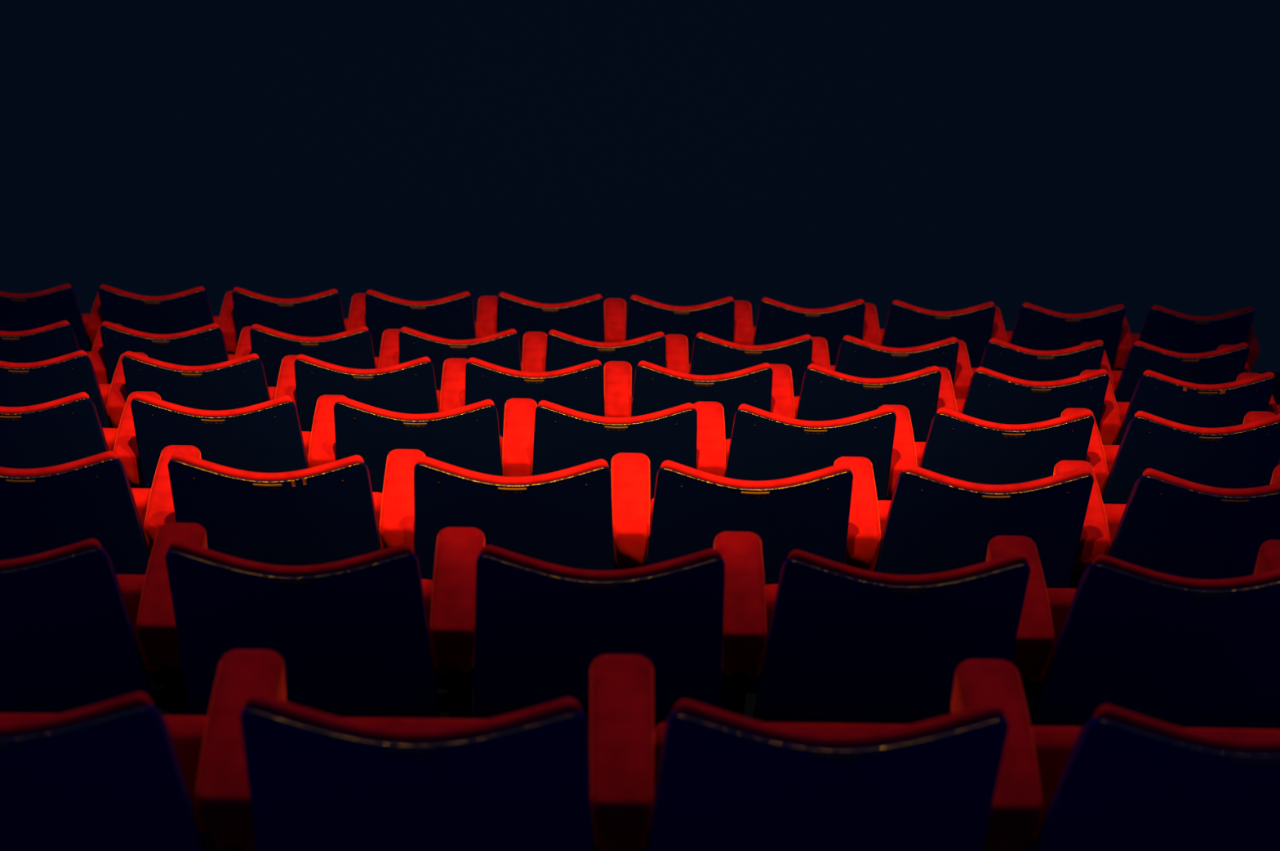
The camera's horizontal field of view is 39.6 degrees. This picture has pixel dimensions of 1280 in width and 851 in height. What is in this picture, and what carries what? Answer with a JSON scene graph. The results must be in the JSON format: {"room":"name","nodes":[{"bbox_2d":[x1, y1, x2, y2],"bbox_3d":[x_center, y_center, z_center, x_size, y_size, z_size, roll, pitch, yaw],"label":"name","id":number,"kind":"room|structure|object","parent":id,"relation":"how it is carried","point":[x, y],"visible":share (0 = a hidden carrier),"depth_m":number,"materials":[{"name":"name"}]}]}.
{"room":"auditorium","nodes":[
{"label":"auditorium","id":0,"kind":"room"},
{"bbox_2d":[0,0,1279,372],"bbox_3d":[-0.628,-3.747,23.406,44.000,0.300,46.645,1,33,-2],"label":"wall","id":1,"kind":"structure","parent":0,"point":[1073,157],"depth_m":22.86,"materials":[{"name":"paint"}]},
{"bbox_2d":[146,371,1279,850],"bbox_3d":[-0.206,2.828,5.300,44.000,8.400,9.104,1,33,-2],"label":"floor","id":2,"kind":"structure","parent":0,"point":[753,681],"depth_m":4.16,"materials":[{"name":"carpet"}]},
{"bbox_2d":[0,283,103,351],"bbox_3d":[-2.550,-0.320,7.744,0.568,0.876,0.426,1,33,-2],"label":"seat","id":3,"kind":"object","parent":2,"relation":"on","point":[26,311],"visible":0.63,"depth_m":7.43,"materials":[{"name":"red fabric"}]},
{"bbox_2d":[0,320,123,383],"bbox_3d":[-2.300,-0.121,6.946,0.568,0.876,0.426,1,33,-2],"label":"seat","id":4,"kind":"object","parent":2,"relation":"on","point":[58,339],"visible":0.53,"depth_m":6.61,"materials":[{"name":"red fabric"}]},
{"bbox_2d":[0,350,147,427],"bbox_3d":[-1.967,0.026,6.078,0.568,0.875,0.426,1,33,-2],"label":"seat","id":5,"kind":"object","parent":2,"relation":"on","point":[21,384],"visible":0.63,"depth_m":5.76,"materials":[{"name":"red fabric"}]},
{"bbox_2d":[0,391,160,488],"bbox_3d":[-1.691,0.176,5.215,0.568,0.876,0.426,1,33,-2],"label":"seat","id":6,"kind":"object","parent":2,"relation":"on","point":[66,429],"visible":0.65,"depth_m":4.91,"materials":[{"name":"red fabric"}]},
{"bbox_2d":[0,391,88,413],"bbox_3d":[-1.722,0.115,5.015,0.477,0.557,0.144,1,33,-2],"label":"cushion","id":7,"kind":"object","parent":6,"relation":"on","point":[78,402],"depth_m":4.83,"materials":[{"name":"red fabric"}]},
{"bbox_2d":[0,444,200,574],"bbox_3d":[-1.364,0.324,4.364,0.568,0.876,0.426,1,33,-2],"label":"seat","id":8,"kind":"object","parent":2,"relation":"on","point":[44,509],"visible":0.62,"depth_m":4.08,"materials":[{"name":"red fabric"}]},
{"bbox_2d":[0,450,117,476],"bbox_3d":[-1.396,0.263,4.163,0.477,0.557,0.144,1,33,-2],"label":"cushion","id":9,"kind":"object","parent":8,"relation":"on","point":[104,464],"depth_m":3.98,"materials":[{"name":"red fabric"}]},
{"bbox_2d":[0,522,207,715],"bbox_3d":[-1.146,0.468,3.526,0.568,0.876,0.426,1,33,-2],"label":"seat","id":10,"kind":"object","parent":2,"relation":"on","point":[76,633],"visible":0.71,"depth_m":3.32,"materials":[{"name":"red fabric"}]},
{"bbox_2d":[0,538,102,570],"bbox_3d":[-1.178,0.406,3.325,0.477,0.557,0.144,1,33,-2],"label":"cushion","id":11,"kind":"object","parent":10,"relation":"on","point":[86,555],"depth_m":3.14,"materials":[{"name":"red fabric"}]},
{"bbox_2d":[115,573,155,669],"bbox_3d":[-1.187,0.403,3.644,0.444,0.275,0.121,1,33,-2],"label":"seat cushion","id":12,"kind":"object","parent":10,"relation":"on","point":[131,585],"depth_m":3.55,"materials":[{"name":"red fabric"}]},
{"bbox_2d":[0,648,286,850],"bbox_3d":[-0.819,0.609,2.659,0.568,0.875,0.426,1,33,-2],"label":"seat","id":13,"kind":"object","parent":2,"relation":"on","point":[120,773],"visible":0.8,"depth_m":2.41,"materials":[{"name":"red fabric"}]},
{"bbox_2d":[0,691,152,737],"bbox_3d":[-0.850,0.548,2.459,0.477,0.557,0.144,1,33,-2],"label":"cushion","id":14,"kind":"object","parent":13,"relation":"on","point":[131,715],"depth_m":2.27,"materials":[{"name":"red fabric"}]},
{"bbox_2d":[0,712,207,831],"bbox_3d":[-0.860,0.544,2.777,0.444,0.275,0.121,1,33,-2],"label":"seat cushion","id":15,"kind":"object","parent":13,"relation":"on","point":[187,732],"depth_m":2.68,"materials":[{"name":"blue fabric"}]},
{"bbox_2d":[97,284,237,354],"bbox_3d":[-2.000,-0.310,7.760,0.568,0.876,0.426,1,33,-2],"label":"seat","id":16,"kind":"object","parent":2,"relation":"on","point":[189,309],"visible":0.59,"depth_m":7.44,"materials":[{"name":"red fabric"}]},
{"bbox_2d":[99,284,204,299],"bbox_3d":[-2.031,-0.372,7.560,0.477,0.557,0.144,1,33,-2],"label":"cushion","id":17,"kind":"object","parent":16,"relation":"on","point":[106,292],"depth_m":7.37,"materials":[{"name":"red fabric"}]},
{"bbox_2d":[99,320,251,383],"bbox_3d":[-1.751,-0.111,6.962,0.568,0.876,0.426,1,33,-2],"label":"seat","id":18,"kind":"object","parent":2,"relation":"on","point":[204,345],"visible":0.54,"depth_m":6.61,"materials":[{"name":"red fabric"}]},
{"bbox_2d":[101,320,219,338],"bbox_3d":[-1.782,-0.173,6.761,0.477,0.557,0.144,1,33,-2],"label":"cushion","id":19,"kind":"object","parent":18,"relation":"on","point":[109,330],"depth_m":6.57,"materials":[{"name":"red fabric"}]},
{"bbox_2d":[121,351,297,410],"bbox_3d":[-1.417,0.035,6.094,0.568,0.875,0.426,1,33,-2],"label":"seat","id":20,"kind":"object","parent":2,"relation":"on","point":[240,382],"visible":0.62,"depth_m":5.76,"materials":[{"name":"red fabric"}]},
{"bbox_2d":[123,351,258,371],"bbox_3d":[-1.449,-0.026,5.894,0.477,0.557,0.144,1,33,-2],"label":"cushion","id":21,"kind":"object","parent":20,"relation":"on","point":[132,362],"depth_m":5.71,"materials":[{"name":"red fabric"}]},
{"bbox_2d":[130,392,346,488],"bbox_3d":[-1.141,0.185,5.231,0.568,0.876,0.426,1,33,-2],"label":"seat","id":22,"kind":"object","parent":2,"relation":"on","point":[268,436],"visible":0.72,"depth_m":4.91,"materials":[{"name":"red fabric"}]},
{"bbox_2d":[133,392,292,416],"bbox_3d":[-1.173,0.124,5.031,0.477,0.557,0.144,1,33,-2],"label":"cushion","id":23,"kind":"object","parent":22,"relation":"on","point":[144,405],"depth_m":4.84,"materials":[{"name":"red fabric"}]},
{"bbox_2d":[167,448,425,565],"bbox_3d":[-0.814,0.333,4.380,0.568,0.876,0.426,1,33,-2],"label":"seat","id":24,"kind":"object","parent":2,"relation":"on","point":[331,512],"visible":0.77,"depth_m":4.09,"materials":[{"name":"red fabric"}]},
{"bbox_2d":[170,451,364,479],"bbox_3d":[-0.846,0.272,4.180,0.477,0.557,0.144,1,33,-2],"label":"cushion","id":25,"kind":"object","parent":24,"relation":"on","point":[184,466],"depth_m":3.99,"materials":[{"name":"red fabric"}]},
{"bbox_2d":[231,287,365,344],"bbox_3d":[-1.450,-0.301,7.777,0.568,0.876,0.426,1,33,-2],"label":"seat","id":26,"kind":"object","parent":2,"relation":"on","point":[319,314],"visible":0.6,"depth_m":7.45,"materials":[{"name":"red fabric"}]},
{"bbox_2d":[233,287,337,302],"bbox_3d":[-1.482,-0.362,7.576,0.477,0.557,0.144,1,33,-2],"label":"cushion","id":27,"kind":"object","parent":26,"relation":"on","point":[240,295],"depth_m":7.39,"materials":[{"name":"red fabric"}]},
{"bbox_2d":[164,526,484,718],"bbox_3d":[-0.596,0.477,3.542,0.568,0.876,0.426,1,33,-2],"label":"seat","id":28,"kind":"object","parent":2,"relation":"on","point":[363,636],"visible":0.84,"depth_m":3.29,"materials":[{"name":"red fabric"}]},
{"bbox_2d":[168,539,413,576],"bbox_3d":[-0.628,0.416,3.341,0.477,0.557,0.144,1,33,-2],"label":"cushion","id":29,"kind":"object","parent":28,"relation":"on","point":[184,558],"depth_m":3.15,"materials":[{"name":"red fabric"}]},
{"bbox_2d":[421,578,439,669],"bbox_3d":[-0.637,0.412,3.660,0.444,0.275,0.121,1,33,-2],"label":"seat cushion","id":30,"kind":"object","parent":28,"relation":"on","point":[427,584],"depth_m":3.57,"materials":[{"name":"red fabric"}]},
{"bbox_2d":[249,324,400,386],"bbox_3d":[-1.201,-0.102,6.978,0.568,0.876,0.426,1,33,-2],"label":"seat","id":31,"kind":"object","parent":2,"relation":"on","point":[353,348],"visible":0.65,"depth_m":6.63,"materials":[{"name":"red fabric"}]},
{"bbox_2d":[251,324,368,341],"bbox_3d":[-1.233,-0.163,6.778,0.477,0.557,0.144,1,33,-2],"label":"cushion","id":32,"kind":"object","parent":31,"relation":"on","point":[259,332],"depth_m":6.59,"materials":[{"name":"red fabric"}]},
{"bbox_2d":[293,354,468,431],"bbox_3d":[-0.868,0.045,6.111,0.568,0.875,0.426,1,33,-2],"label":"seat","id":33,"kind":"object","parent":2,"relation":"on","point":[409,387],"visible":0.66,"depth_m":5.78,"materials":[{"name":"red fabric"}]},
{"bbox_2d":[296,354,431,373],"bbox_3d":[-0.899,-0.017,5.910,0.477,0.557,0.144,1,33,-2],"label":"cushion","id":34,"kind":"object","parent":33,"relation":"on","point":[305,364],"depth_m":5.72,"materials":[{"name":"red fabric"}]},
{"bbox_2d":[364,289,497,357],"bbox_3d":[-0.900,-0.291,7.793,0.568,0.876,0.426,1,33,-2],"label":"seat","id":35,"kind":"object","parent":2,"relation":"on","point":[452,317],"visible":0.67,"depth_m":7.47,"materials":[{"name":"red fabric"}]},
{"bbox_2d":[366,289,470,305],"bbox_3d":[-0.932,-0.353,7.593,0.477,0.557,0.144,1,33,-2],"label":"cushion","id":36,"kind":"object","parent":35,"relation":"on","point":[373,297],"depth_m":7.41,"materials":[{"name":"red fabric"}]},
{"bbox_2d":[333,396,537,492],"bbox_3d":[-0.592,0.195,5.247,0.568,0.876,0.426,1,33,-2],"label":"seat","id":37,"kind":"object","parent":2,"relation":"on","point":[468,437],"visible":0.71,"depth_m":4.93,"materials":[{"name":"red fabric"}]},
{"bbox_2d":[335,396,494,419],"bbox_3d":[-0.623,0.134,5.047,0.477,0.557,0.144,1,33,-2],"label":"cushion","id":38,"kind":"object","parent":37,"relation":"on","point":[346,408],"depth_m":4.86,"materials":[{"name":"red fabric"}]},
{"bbox_2d":[240,653,653,850],"bbox_3d":[-0.269,0.619,2.675,0.568,0.875,0.426,1,33,-2],"label":"seat","id":39,"kind":"object","parent":2,"relation":"on","point":[519,780],"visible":1,"depth_m":2.39,"materials":[{"name":"red fabric"}]},
{"bbox_2d":[244,693,581,742],"bbox_3d":[-0.300,0.557,2.475,0.477,0.557,0.144,1,33,-2],"label":"cushion","id":40,"kind":"object","parent":39,"relation":"on","point":[267,719],"depth_m":2.29,"materials":[{"name":"red fabric"}]},
{"bbox_2d":[340,716,488,727],"bbox_3d":[-0.310,0.553,2.794,0.444,0.275,0.121,1,33,-2],"label":"seat cushion","id":41,"kind":"object","parent":39,"relation":"on","point":[391,722],"depth_m":2.70,"materials":[{"name":"red fabric"}]},
{"bbox_2d":[398,326,546,391],"bbox_3d":[-0.651,-0.092,6.994,0.568,0.876,0.426,1,33,-2],"label":"seat","id":42,"kind":"object","parent":2,"relation":"on","point":[502,348],"visible":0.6,"depth_m":6.65,"materials":[{"name":"red fabric"}]},
{"bbox_2d":[400,326,516,343],"bbox_3d":[-0.683,-0.154,6.794,0.477,0.557,0.144,1,33,-2],"label":"cushion","id":43,"kind":"object","parent":42,"relation":"on","point":[408,335],"depth_m":6.61,"materials":[{"name":"red fabric"}]},
{"bbox_2d":[413,452,649,580],"bbox_3d":[-0.265,0.343,4.396,0.568,0.876,0.426,1,33,-2],"label":"seat","id":44,"kind":"object","parent":2,"relation":"on","point":[575,517],"visible":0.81,"depth_m":4.10,"materials":[{"name":"red fabric"}]},
{"bbox_2d":[416,455,608,484],"bbox_3d":[-0.296,0.282,4.196,0.477,0.557,0.144,1,33,-2],"label":"cushion","id":45,"kind":"object","parent":44,"relation":"on","point":[429,470],"depth_m":4.01,"materials":[{"name":"red fabric"}]},
{"bbox_2d":[465,357,631,437],"bbox_3d":[-0.318,0.054,6.127,0.568,0.875,0.426,1,33,-2],"label":"seat","id":46,"kind":"object","parent":2,"relation":"on","point":[583,388],"visible":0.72,"depth_m":5.79,"materials":[{"name":"red fabric"}]},
{"bbox_2d":[467,357,601,377],"bbox_3d":[-0.349,-0.007,5.927,0.477,0.557,0.144,1,33,-2],"label":"cushion","id":47,"kind":"object","parent":46,"relation":"on","point":[477,367],"depth_m":5.74,"materials":[{"name":"red fabric"}]},
{"bbox_2d":[496,292,626,364],"bbox_3d":[-0.351,-0.282,7.809,0.568,0.876,0.426,1,33,-2],"label":"seat","id":48,"kind":"object","parent":2,"relation":"on","point":[591,318],"visible":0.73,"depth_m":7.48,"materials":[{"name":"red fabric"}]},
{"bbox_2d":[498,292,602,307],"bbox_3d":[-0.382,-0.343,7.609,0.477,0.557,0.144,1,33,-2],"label":"cushion","id":49,"kind":"object","parent":48,"relation":"on","point":[505,300],"depth_m":7.42,"materials":[{"name":"red fabric"}]},
{"bbox_2d":[545,329,688,410],"bbox_3d":[-0.102,-0.083,7.011,0.568,0.876,0.426,1,33,-2],"label":"seat","id":50,"kind":"object","parent":2,"relation":"on","point":[563,350],"visible":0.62,"depth_m":6.66,"materials":[{"name":"red fabric"}]},
{"bbox_2d":[548,329,664,346],"bbox_3d":[-0.133,-0.144,6.810,0.477,0.557,0.144,1,33,-2],"label":"cushion","id":51,"kind":"object","parent":50,"relation":"on","point":[556,338],"depth_m":6.62,"materials":[{"name":"red fabric"}]},
{"bbox_2d":[473,531,766,756],"bbox_3d":[-0.047,0.487,3.558,0.568,0.876,0.426,1,33,-2],"label":"seat","id":52,"kind":"object","parent":2,"relation":"on","point":[540,626],"visible":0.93,"depth_m":3.30,"materials":[{"name":"red fabric"}]},
{"bbox_2d":[480,544,721,580],"bbox_3d":[-0.078,0.425,3.358,0.477,0.557,0.144,1,33,-2],"label":"cushion","id":53,"kind":"object","parent":52,"relation":"on","point":[496,563],"depth_m":3.17,"materials":[{"name":"red fabric"}]},
{"bbox_2d":[532,400,725,553],"bbox_3d":[-0.042,0.204,5.264,0.568,0.876,0.426,1,33,-2],"label":"seat","id":54,"kind":"object","parent":2,"relation":"on","point":[689,434],"visible":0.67,"depth_m":4.94,"materials":[{"name":"red fabric"}]},
{"bbox_2d":[537,400,695,423],"bbox_3d":[-0.073,0.143,5.064,0.477,0.557,0.144,1,33,-2],"label":"cushion","id":55,"kind":"object","parent":54,"relation":"on","point":[548,412],"depth_m":4.88,"materials":[{"name":"red fabric"}]},
{"bbox_2d":[625,294,753,364],"bbox_3d":[0.199,-0.272,7.825,0.568,0.876,0.426,1,33,-2],"label":"seat","id":56,"kind":"object","parent":2,"relation":"on","point":[726,318],"visible":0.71,"depth_m":7.50,"materials":[{"name":"red fabric"}]},
{"bbox_2d":[630,294,733,310],"bbox_3d":[0.167,-0.334,7.625,0.477,0.557,0.144,1,33,-2],"label":"cushion","id":57,"kind":"object","parent":56,"relation":"on","point":[637,303],"depth_m":7.44,"materials":[{"name":"red fabric"}]},
{"bbox_2d":[631,360,795,439],"bbox_3d":[0.232,0.064,6.143,0.568,0.875,0.426,1,33,-2],"label":"seat","id":58,"kind":"object","parent":2,"relation":"on","point":[767,387],"visible":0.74,"depth_m":5.80,"materials":[{"name":"red fabric"}]},
{"bbox_2d":[638,360,771,380],"bbox_3d":[0.200,0.003,5.943,0.477,0.557,0.144,1,33,-2],"label":"cushion","id":59,"kind":"object","parent":58,"relation":"on","point":[647,371],"depth_m":5.76,"materials":[{"name":"red fabric"}]},
{"bbox_2d":[688,332,830,396],"bbox_3d":[0.448,-0.073,7.027,0.568,0.876,0.426,1,33,-2],"label":"seat","id":60,"kind":"object","parent":2,"relation":"on","point":[711,355],"visible":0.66,"depth_m":6.68,"materials":[{"name":"red fabric"}]},
{"bbox_2d":[696,332,811,349],"bbox_3d":[0.416,-0.135,6.827,0.477,0.557,0.144,1,33,-2],"label":"cushion","id":61,"kind":"object","parent":60,"relation":"on","point":[704,341],"depth_m":6.64,"materials":[{"name":"red fabric"}]},
{"bbox_2d":[646,456,880,584],"bbox_3d":[0.285,0.352,4.413,0.568,0.876,0.426,1,33,-2],"label":"seat","id":62,"kind":"object","parent":2,"relation":"on","point":[832,513],"visible":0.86,"depth_m":4.11,"materials":[{"name":"red fabric"}]},
{"bbox_2d":[660,459,850,488],"bbox_3d":[0.254,0.291,4.212,0.477,0.557,0.144,1,33,-2],"label":"cushion","id":63,"kind":"object","parent":62,"relation":"on","point":[673,474],"depth_m":4.03,"materials":[{"name":"red fabric"}]},
{"bbox_2d":[752,297,880,365],"bbox_3d":[0.749,-0.263,7.842,0.568,0.876,0.426,1,33,-2],"label":"seat","id":64,"kind":"object","parent":2,"relation":"on","point":[776,321],"visible":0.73,"depth_m":7.51,"materials":[{"name":"red fabric"}]},
{"bbox_2d":[761,297,864,312],"bbox_3d":[0.717,-0.324,7.641,0.477,0.557,0.144,1,33,-2],"label":"cushion","id":65,"kind":"object","parent":64,"relation":"on","point":[768,305],"depth_m":7.45,"materials":[{"name":"red fabric"}]},
{"bbox_2d":[724,403,917,500],"bbox_3d":[0.508,0.214,5.280,0.568,0.876,0.426,1,33,-2],"label":"seat","id":66,"kind":"object","parent":2,"relation":"on","point":[762,445],"visible":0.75,"depth_m":4.96,"materials":[{"name":"red fabric"}]},
{"bbox_2d":[737,403,894,426],"bbox_3d":[0.476,0.153,5.080,0.477,0.557,0.144,1,33,-2],"label":"cushion","id":67,"kind":"object","parent":66,"relation":"on","point":[748,415],"depth_m":4.89,"materials":[{"name":"red fabric"}]},
{"bbox_2d":[648,658,1043,850],"bbox_3d":[0.281,0.628,2.692,0.568,0.875,0.426,1,33,-2],"label":"seat","id":68,"kind":"object","parent":2,"relation":"on","point":[966,778],"visible":0.98,"depth_m":2.39,"materials":[{"name":"red fabric"}]},
{"bbox_2d":[648,721,909,829],"bbox_3d":[0.240,0.563,2.810,0.444,0.275,0.121,1,33,-2],"label":"seat cushion","id":69,"kind":"object","parent":68,"relation":"on","point":[659,732],"depth_m":2.72,"materials":[{"name":"blue fabric"}]},
{"bbox_2d":[672,698,1004,747],"bbox_3d":[0.249,0.567,2.491,0.477,0.557,0.144,1,33,-2],"label":"cushion","id":70,"kind":"object","parent":68,"relation":"on","point":[695,724],"depth_m":2.30,"materials":[{"name":"red fabric"}]},
{"bbox_2d":[793,363,956,441],"bbox_3d":[0.781,0.073,6.160,0.568,0.875,0.426,1,33,-2],"label":"seat","id":71,"kind":"object","parent":2,"relation":"on","point":[825,393],"visible":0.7,"depth_m":5.82,"materials":[{"name":"red fabric"}]},
{"bbox_2d":[807,363,939,383],"bbox_3d":[0.750,0.012,5.959,0.477,0.557,0.144,1,33,-2],"label":"cushion","id":72,"kind":"object","parent":71,"relation":"on","point":[816,374],"depth_m":5.77,"materials":[{"name":"red fabric"}]},
{"bbox_2d":[830,334,972,399],"bbox_3d":[0.998,-0.064,7.043,0.568,0.876,0.426,1,33,-2],"label":"seat","id":73,"kind":"object","parent":2,"relation":"on","point":[856,357],"visible":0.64,"depth_m":6.70,"materials":[{"name":"red fabric"}]},
{"bbox_2d":[843,334,957,352],"bbox_3d":[0.966,-0.125,6.843,0.477,0.557,0.144,1,33,-2],"label":"cushion","id":74,"kind":"object","parent":73,"relation":"on","point":[851,344],"depth_m":6.66,"materials":[{"name":"red fabric"}]},
{"bbox_2d":[752,535,1054,724],"bbox_3d":[0.503,0.496,3.574,0.568,0.876,0.426,1,33,-2],"label":"seat","id":75,"kind":"object","parent":2,"relation":"on","point":[844,643],"visible":0.84,"depth_m":3.32,"materials":[{"name":"red fabric"}]},
{"bbox_2d":[754,583,777,676],"bbox_3d":[0.462,0.431,3.693,0.444,0.275,0.121,1,33,-2],"label":"seat cushion","id":76,"kind":"object","parent":75,"relation":"on","point":[771,590],"depth_m":3.59,"materials":[{"name":"red fabric"}]},
{"bbox_2d":[787,549,1027,585],"bbox_3d":[0.471,0.435,3.374,0.477,0.557,0.144,1,33,-2],"label":"cushion","id":77,"kind":"object","parent":75,"relation":"on","point":[804,568],"depth_m":3.19,"materials":[{"name":"red fabric"}]},
{"bbox_2d":[879,299,1006,368],"bbox_3d":[1.298,-0.253,7.858,0.568,0.876,0.426,1,33,-2],"label":"seat","id":78,"kind":"object","parent":2,"relation":"on","point":[907,325],"visible":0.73,"depth_m":7.53,"materials":[{"name":"red fabric"}]},
{"bbox_2d":[892,299,994,315],"bbox_3d":[1.267,-0.315,7.658,0.477,0.557,0.144,1,33,-2],"label":"cushion","id":79,"kind":"object","parent":78,"relation":"on","point":[899,308],"depth_m":7.47,"materials":[{"name":"red fabric"}]},
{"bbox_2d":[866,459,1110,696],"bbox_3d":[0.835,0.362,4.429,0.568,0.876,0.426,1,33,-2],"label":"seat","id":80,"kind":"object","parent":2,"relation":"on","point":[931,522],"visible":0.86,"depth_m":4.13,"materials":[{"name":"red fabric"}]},
{"bbox_2d":[866,499,891,571],"bbox_3d":[0.794,0.297,4.547,0.444,0.275,0.121,1,33,-2],"label":"seat cushion","id":81,"kind":"object","parent":80,"relation":"on","point":[883,505],"depth_m":4.44,"materials":[{"name":"red fabric"}]},
{"bbox_2d":[902,463,1091,492],"bbox_3d":[0.803,0.301,4.229,0.477,0.557,0.144,1,33,-2],"label":"cushion","id":82,"kind":"object","parent":80,"relation":"on","point":[915,478],"depth_m":4.04,"materials":[{"name":"red fabric"}]},
{"bbox_2d":[914,407,1107,491],"bbox_3d":[1.058,0.224,5.296,0.568,0.876,0.426,1,33,-2],"label":"seat","id":83,"kind":"object","parent":2,"relation":"on","point":[957,445],"visible":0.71,"depth_m":4.97,"materials":[{"name":"red fabric"}]},
{"bbox_2d":[937,407,1092,430],"bbox_3d":[1.026,0.162,5.096,0.477,0.557,0.144,1,33,-2],"label":"cushion","id":84,"kind":"object","parent":83,"relation":"on","point":[948,419],"depth_m":4.91,"materials":[{"name":"red fabric"}]},
{"bbox_2d":[955,366,1120,444],"bbox_3d":[1.331,0.083,6.176,0.568,0.875,0.426,1,33,-2],"label":"seat","id":85,"kind":"object","parent":2,"relation":"on","point":[992,396],"visible":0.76,"depth_m":5.84,"materials":[{"name":"red fabric"}]},
{"bbox_2d":[975,366,1107,386],"bbox_3d":[1.300,0.022,5.976,0.477,0.557,0.144,1,33,-2],"label":"cushion","id":86,"kind":"object","parent":85,"relation":"on","point":[984,376],"depth_m":5.79,"materials":[{"name":"red fabric"}]},
{"bbox_2d":[970,337,1115,391],"bbox_3d":[1.547,-0.054,7.059,0.568,0.876,0.426,1,33,-2],"label":"seat","id":87,"kind":"object","parent":2,"relation":"on","point":[999,356],"visible":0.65,"depth_m":6.71,"materials":[{"name":"red fabric"}]},
{"bbox_2d":[989,337,1103,355],"bbox_3d":[1.516,-0.116,6.859,0.477,0.557,0.144,1,33,-2],"label":"cushion","id":88,"kind":"object","parent":87,"relation":"on","point":[997,347],"depth_m":6.67,"materials":[{"name":"red fabric"}]},
{"bbox_2d":[1005,302,1133,370],"bbox_3d":[1.848,-0.244,7.874,0.568,0.876,0.426,1,33,-2],"label":"seat","id":89,"kind":"object","parent":2,"relation":"on","point":[1036,327],"visible":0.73,"depth_m":7.55,"materials":[{"name":"red fabric"}]},
{"bbox_2d":[1022,302,1124,317],"bbox_3d":[1.816,-0.305,7.674,0.477,0.557,0.144,1,33,-2],"label":"cushion","id":90,"kind":"object","parent":89,"relation":"on","point":[1028,310],"depth_m":7.49,"materials":[{"name":"red fabric"}]},
{"bbox_2d":[1029,539,1279,728],"bbox_3d":[1.053,0.506,3.591,0.568,0.876,0.426,1,33,-2],"label":"seat","id":91,"kind":"object","parent":2,"relation":"on","point":[1173,650],"visible":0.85,"depth_m":3.34,"materials":[{"name":"red fabric"}]},
{"bbox_2d":[1029,587,1076,680],"bbox_3d":[1.012,0.441,3.709,0.444,0.275,0.121,1,33,-2],"label":"seat cushion","id":92,"kind":"object","parent":91,"relation":"on","point":[1060,599],"depth_m":3.60,"materials":[{"name":"red fabric"}]},
{"bbox_2d":[1092,554,1279,589],"bbox_3d":[1.021,0.445,3.390,0.477,0.557,0.144,1,33,-2],"label":"cushion","id":93,"kind":"object","parent":91,"relation":"on","point":[1108,572],"depth_m":3.20,"materials":[{"name":"red fabric"}]},
{"bbox_2d":[1029,704,1279,850],"bbox_3d":[0.830,0.638,2.708,0.568,0.875,0.426,1,33,-2],"label":"seat","id":94,"kind":"object","parent":2,"relation":"on","point":[1121,780],"visible":0.94,"depth_m":2.40,"materials":[{"name":"red fabric"}]},
{"bbox_2d":[1093,704,1279,752],"bbox_3d":[0.799,0.576,2.508,0.477,0.557,0.144,1,33,-2],"label":"cushion","id":95,"kind":"object","parent":94,"relation":"on","point":[1116,729],"depth_m":2.32,"materials":[{"name":"red fabric"}]},
{"bbox_2d":[1111,340,1250,402],"bbox_3d":[2.097,-0.045,7.076,0.568,0.876,0.426,1,33,-2],"label":"seat","id":96,"kind":"object","parent":2,"relation":"on","point":[1222,365],"visible":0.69,"depth_m":6.73,"materials":[{"name":"red fabric"}]},
{"bbox_2d":[1134,340,1248,357],"bbox_3d":[2.066,-0.106,6.875,0.477,0.557,0.144,1,33,-2],"label":"cushion","id":97,"kind":"object","parent":96,"relation":"on","point":[1142,349],"depth_m":6.69,"materials":[{"name":"red fabric"}]},
{"bbox_2d":[1100,410,1279,503],"bbox_3d":[1.607,0.233,5.313,0.568,0.876,0.426,1,33,-2],"label":"seat","id":98,"kind":"object","parent":2,"relation":"on","point":[1246,455],"visible":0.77,"depth_m":4.99,"materials":[{"name":"red fabric"}]},
{"bbox_2d":[1133,410,1279,433],"bbox_3d":[1.576,0.172,5.112,0.477,0.557,0.144,1,33,-2],"label":"cushion","id":99,"kind":"object","parent":98,"relation":"on","point":[1144,422],"depth_m":4.93,"materials":[{"name":"red fabric"}]},
{"bbox_2d":[1121,304,1259,370],"bbox_3d":[2.398,-0.234,7.891,0.568,0.876,0.426,1,33,-2],"label":"seat","id":100,"kind":"object","parent":2,"relation":"on","point":[1164,328],"visible":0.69,"depth_m":7.56,"materials":[{"name":"red fabric"}]},
{"bbox_2d":[1103,464,1279,579],"bbox_3d":[1.384,0.371,4.445,0.568,0.876,0.426,1,33,-2],"label":"seat","id":101,"kind":"object","parent":2,"relation":"on","point":[1168,524],"visible":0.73,"depth_m":4.14,"materials":[{"name":"red fabric"}]},
{"bbox_2d":[1142,467,1279,496],"bbox_3d":[1.353,0.310,4.245,0.477,0.557,0.144,1,33,-2],"label":"cushion","id":102,"kind":"object","parent":101,"relation":"on","point":[1155,482],"depth_m":4.06,"materials":[{"name":"red fabric"}]},
{"bbox_2d":[1111,369,1278,444],"bbox_3d":[1.881,0.092,6.192,0.568,0.875,0.426,1,33,-2],"label":"seat","id":103,"kind":"object","parent":2,"relation":"on","point":[1192,404],"visible":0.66,"depth_m":5.85,"materials":[{"name":"red fabric"}]},
{"bbox_2d":[1143,369,1275,389],"bbox_3d":[1.849,0.031,5.992,0.477,0.557,0.144,1,33,-2],"label":"cushion","id":104,"kind":"object","parent":103,"relation":"on","point":[1153,380],"depth_m":5.81,"materials":[{"name":"red fabric"}]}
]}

